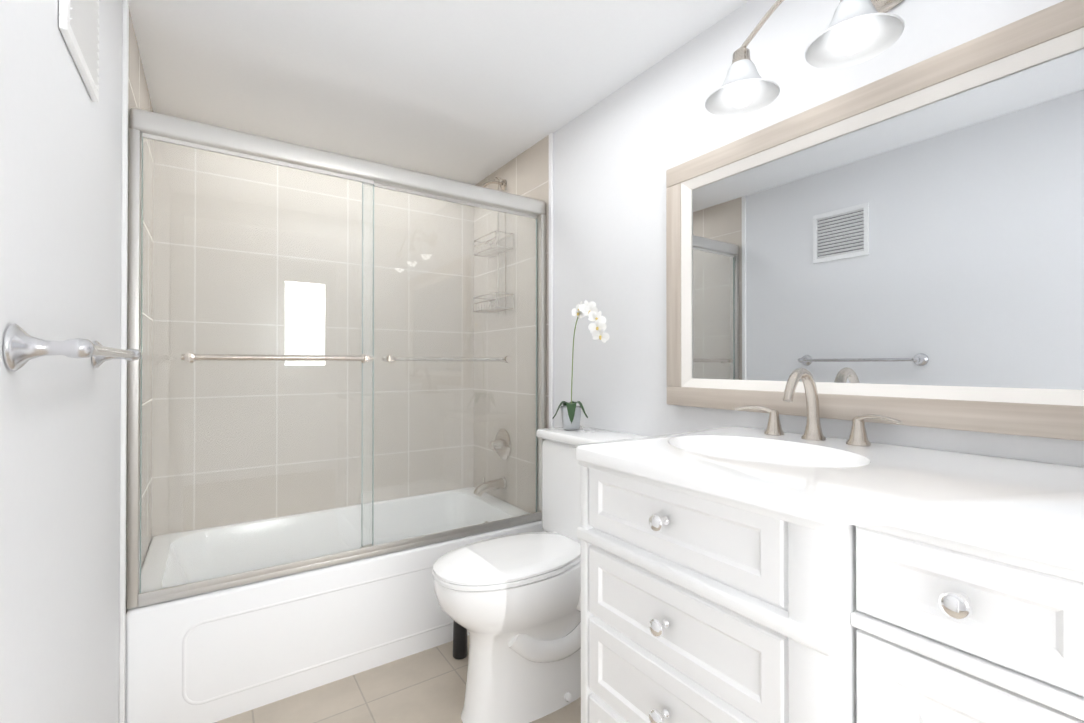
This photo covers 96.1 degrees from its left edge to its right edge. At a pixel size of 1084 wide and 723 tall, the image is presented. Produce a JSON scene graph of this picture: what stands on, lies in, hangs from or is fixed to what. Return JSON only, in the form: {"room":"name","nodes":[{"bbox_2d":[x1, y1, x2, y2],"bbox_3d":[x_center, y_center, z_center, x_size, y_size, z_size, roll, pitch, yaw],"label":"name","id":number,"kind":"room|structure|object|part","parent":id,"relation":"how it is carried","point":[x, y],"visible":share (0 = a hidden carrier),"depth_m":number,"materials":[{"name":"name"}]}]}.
{"room":"bathroom","nodes":[
{"label":"bathroom","id":0,"kind":"room"},
{"bbox_2d":[0,0,121,722],"bbox_3d":[-0.968,0.036,0.953,0.100,2.205,2.840,0,0,-34],"label":"wall","id":1,"kind":"structure","parent":0,"point":[60,193],"depth_m":0.83,"materials":[{"name":"paint"}]},
{"bbox_2d":[3,324,140,370],"bbox_3d":[-0.808,-0.017,0.880,0.081,0.062,0.602,0,0,-34],"label":"towel bar","id":2,"kind":"object","parent":1,"relation":"attached to","point":[22,347],"visible":1,"depth_m":0.65,"materials":[{"name":"silver metal"}]},
{"bbox_2d":[59,0,99,101],"bbox_3d":[-0.887,-0.697,0.940,0.015,0.270,0.280,0,0,-34],"label":"air vent","id":3,"kind":"object","parent":1,"relation":"in","point":[79,24],"visible":1,"depth_m":0.94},
{"bbox_2d":[119,0,128,722],"bbox_3d":[-1.210,0.039,1.409,0.012,2.205,0.026,0,0,-34],"label":"trim","id":4,"kind":"structure","parent":1,"relation":"attached to","point":[123,378],"depth_m":1.40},
{"bbox_2d":[126,9,153,611],"bbox_3d":[-1.439,-0.153,1.744,0.008,1.818,0.787,0,0,-34],"label":"wall tile","id":5,"kind":"structure","parent":1,"relation":"attached to","point":[138,95],"depth_m":1.84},
{"bbox_2d":[127,108,545,608],"bbox_3d":[-0.616,-0.011,1.881,1.502,1.491,0.056,0,0,-34],"label":"shower door frame","id":6,"kind":"object","parent":1,"relation":"attached to","point":[141,121],"visible":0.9,"depth_m":1.72,"materials":[{"name":"glass"}]},
{"bbox_2d":[142,133,373,183],"bbox_3d":[-0.925,-0.687,1.665,0.684,0.020,0.010,0,0,-34],"label":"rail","id":7,"kind":"object","parent":6,"relation":"attached to","point":[223,151],"visible":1,"depth_m":1.63,"materials":[{"name":"metal"}]},
{"bbox_2d":[140,137,373,592],"bbox_3d":[-0.908,0.002,1.635,0.687,1.403,0.076,0,0,-34],"label":"shower door glass outer edge","id":8,"kind":"object","parent":7,"relation":"hanging from","point":[141,373],"depth_m":1.59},
{"bbox_3d":[-0.873,-0.012,1.659,0.570,0.033,0.076,0,0,-34],"label":"shower door handle","id":9,"kind":"part","parent":8,"relation":"part of","materials":[{"name":"silver metal"}]},
{"bbox_2d":[363,183,536,218],"bbox_3d":[-0.354,-0.685,2.076,0.793,0.020,0.010,0,0,-34],"label":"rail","id":10,"kind":"object","parent":6,"relation":"attached to","point":[450,199],"visible":0.5,"depth_m":2.05,"materials":[{"name":"metal"}]},
{"bbox_2d":[361,182,536,546],"bbox_3d":[-0.372,0.005,2.098,0.796,1.403,0.076,0,0,-34],"label":"shower door glass inner edge","id":11,"kind":"object","parent":10,"relation":"hanging from","point":[362,378],"depth_m":2.05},
{"bbox_3d":[-0.390,-0.010,2.086,0.570,0.033,0.076,0,0,-34],"label":"shower door handle","id":12,"kind":"part","parent":11,"relation":"part of","materials":[{"name":"silver metal"}]},
{"bbox_2d":[214,635,580,722],"bbox_3d":[-0.009,1.186,0.533,2.424,0.100,4.600,0,0,-34],"label":"floor","id":13,"kind":"structure","parent":0,"point":[427,686],"depth_m":1.65,"materials":[{"name":"tile"}]},
{"bbox_2d":[125,487,545,722],"bbox_3d":[-0.812,0.942,2.164,1.506,0.407,0.783,0,0,-34],"label":"bathtub","id":14,"kind":"object","parent":13,"relation":"on","point":[214,656],"visible":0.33,"depth_m":1.73,"materials":[{"name":"ceramic"}]},
{"bbox_2d":[453,620,467,659],"bbox_3d":[-0.318,0.957,1.896,0.058,0.373,0.058,0,0,-34],"label":"toilet brush","id":15,"kind":"object","parent":13,"relation":"on","point":[460,649],"visible":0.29,"depth_m":1.87,"materials":[{"name":"black plastic"}]},
{"bbox_2d":[432,425,646,722],"bbox_3d":[-0.021,0.701,1.694,0.732,0.883,0.422,0,0,-34],"label":"toilet","id":16,"kind":"object","parent":13,"relation":"on","point":[511,604],"visible":0.67,"depth_m":1.55,"materials":[{"name":"ceramic"}]},
{"bbox_3d":[-0.102,0.669,1.639,0.536,0.014,0.342,0,0,-34],"label":"seat","id":17,"kind":"part","parent":16,"relation":"part of","materials":[{"name":"plastic"}]},
{"bbox_3d":[-0.094,0.656,1.645,0.551,0.037,0.338,0,0,-34],"label":"lid","id":18,"kind":"part","parent":16,"relation":"part of","materials":[{"name":"plastic"}]},
{"bbox_3d":[0.187,0.490,1.837,0.210,0.374,0.400,0,0,-34],"label":"tank","id":19,"kind":"part","parent":16,"relation":"part of","materials":[{"name":"ceramic"}]},
{"bbox_2d":[553,300,609,429],"bbox_3d":[0.141,0.017,1.876,0.112,0.501,0.300,0,0,-34],"label":"orchid pot","id":20,"kind":"object","parent":16,"relation":"on","point":[571,413],"visible":1,"depth_m":1.87,"materials":[{"name":"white plant"}]},
{"bbox_3d":[0.167,-0.010,1.862,0.015,0.390,0.184,0,0,-34],"label":"stem","id":21,"kind":"part","parent":20,"relation":"part of","materials":[{"name":"green plant"}]},
{"bbox_3d":[0.186,0.286,1.837,0.231,0.034,0.422,0,0,-34],"label":"tank lid","id":22,"kind":"part","parent":16,"relation":"part of","materials":[{"name":"ceramic"}]},
{"bbox_2d":[575,368,1083,722],"bbox_3d":[0.557,0.576,0.937,0.632,1.125,0.855,0,0,-34],"label":"bathroom vanity","id":23,"kind":"object","parent":13,"relation":"on","point":[773,572],"visible":1,"depth_m":0.73,"materials":[{"name":"paint"}]},
{"bbox_2d":[575,426,1083,570],"bbox_3d":[0.564,0.268,0.943,0.617,0.152,0.854,0,0,-34],"label":"countertop","id":24,"kind":"structure","parent":23,"relation":"on","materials":[{"name":"stone"}]},
{"bbox_2d":[735,368,902,445],"bbox_3d":[0.633,0.103,1.183,0.155,0.178,0.398,0,0,-34],"label":"faucet","id":25,"kind":"object","parent":24,"relation":"on","point":[774,435],"depth_m":1.19,"materials":[{"name":"silver metal"}]},
{"bbox_2d":[129,0,748,184],"bbox_3d":[-0.009,-1.119,0.546,2.424,0.100,4.600,0,0,-34],"label":"ceiling","id":26,"kind":"structure","parent":0,"point":[473,92],"depth_m":1.75,"materials":[{"name":"paint"}]},
{"bbox_2d":[553,0,1083,466],"bbox_3d":[0.376,0.041,1.864,0.100,2.205,2.840,0,0,-34],"label":"wall","id":27,"kind":"structure","parent":0,"point":[618,153],"depth_m":1.72,"materials":[{"name":"paint"}]},
{"bbox_2d":[474,135,548,512],"bbox_3d":[-0.184,-0.148,2.595,0.008,1.818,0.787,0,0,-34],"label":"wall tile","id":28,"kind":"structure","parent":27,"relation":"attached to","point":[525,173],"depth_m":2.54,"materials":[{"name":"beige tile"}]},
{"bbox_2d":[474,477,506,496],"bbox_3d":[-0.279,0.656,2.564,0.177,0.096,0.068,0,0,-34],"label":"tub spout","id":29,"kind":"object","parent":28,"relation":"attached to","point":[491,485],"depth_m":2.55,"materials":[{"name":"silver metal"}]},
{"bbox_2d":[473,176,513,314],"bbox_3d":[-0.296,-0.619,2.560,0.218,0.734,0.255,0,0,-34],"label":"shower caddy","id":30,"kind":"object","parent":28,"relation":"attached to","point":[502,183],"visible":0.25,"depth_m":2.58,"materials":[{"name":"silver metal"}]},
{"bbox_2d":[489,429,510,459],"bbox_3d":[-0.244,0.443,2.587,0.095,0.164,0.168,0,0,-34],"label":"shower valve","id":31,"kind":"object","parent":28,"relation":"attached to","point":[495,445],"depth_m":2.58,"materials":[{"name":"silver metal"}]},
{"bbox_2d":[549,133,552,427],"bbox_3d":[0.042,-0.161,2.258,0.012,1.796,0.026,0,0,-34],"label":"trim","id":32,"kind":"structure","parent":27,"relation":"attached to","point":[550,280],"depth_m":2.25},
{"bbox_2d":[705,0,783,116],"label":"sconce","id":33,"kind":"object","parent":27,"relation":"attached to","point":[743,91],"depth_m":1.27,"materials":[{"name":"white glass"}]},
{"bbox_2d":[805,0,904,68],"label":"sconce","id":34,"kind":"object","parent":27,"relation":"attached to","point":[857,32],"depth_m":1.06,"materials":[{"name":"white glass"}]},
{"bbox_2d":[666,0,1083,440],"bbox_3d":[0.743,-0.255,1.204,0.032,0.796,1.103,0,0,-34],"label":"mirror","id":35,"kind":"object","parent":27,"relation":"attached to","point":[906,246],"visible":1,"depth_m":1.09,"materials":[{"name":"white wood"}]},
{"bbox_3d":[-1.065,0.045,2.542,1.524,2.205,0.100,0,0,-34],"label":"wall","id":36,"kind":"structure","parent":0,"visible":0},
{"bbox_2d":[152,140,473,536],"bbox_3d":[-1.035,-0.149,2.499,1.524,1.818,0.008,0,0,-34],"label":"wall tile","id":37,"kind":"structure","parent":36,"relation":"attached to","point":[325,419],"depth_m":2.38,"materials":[{"name":"beige tile"}]}
]}

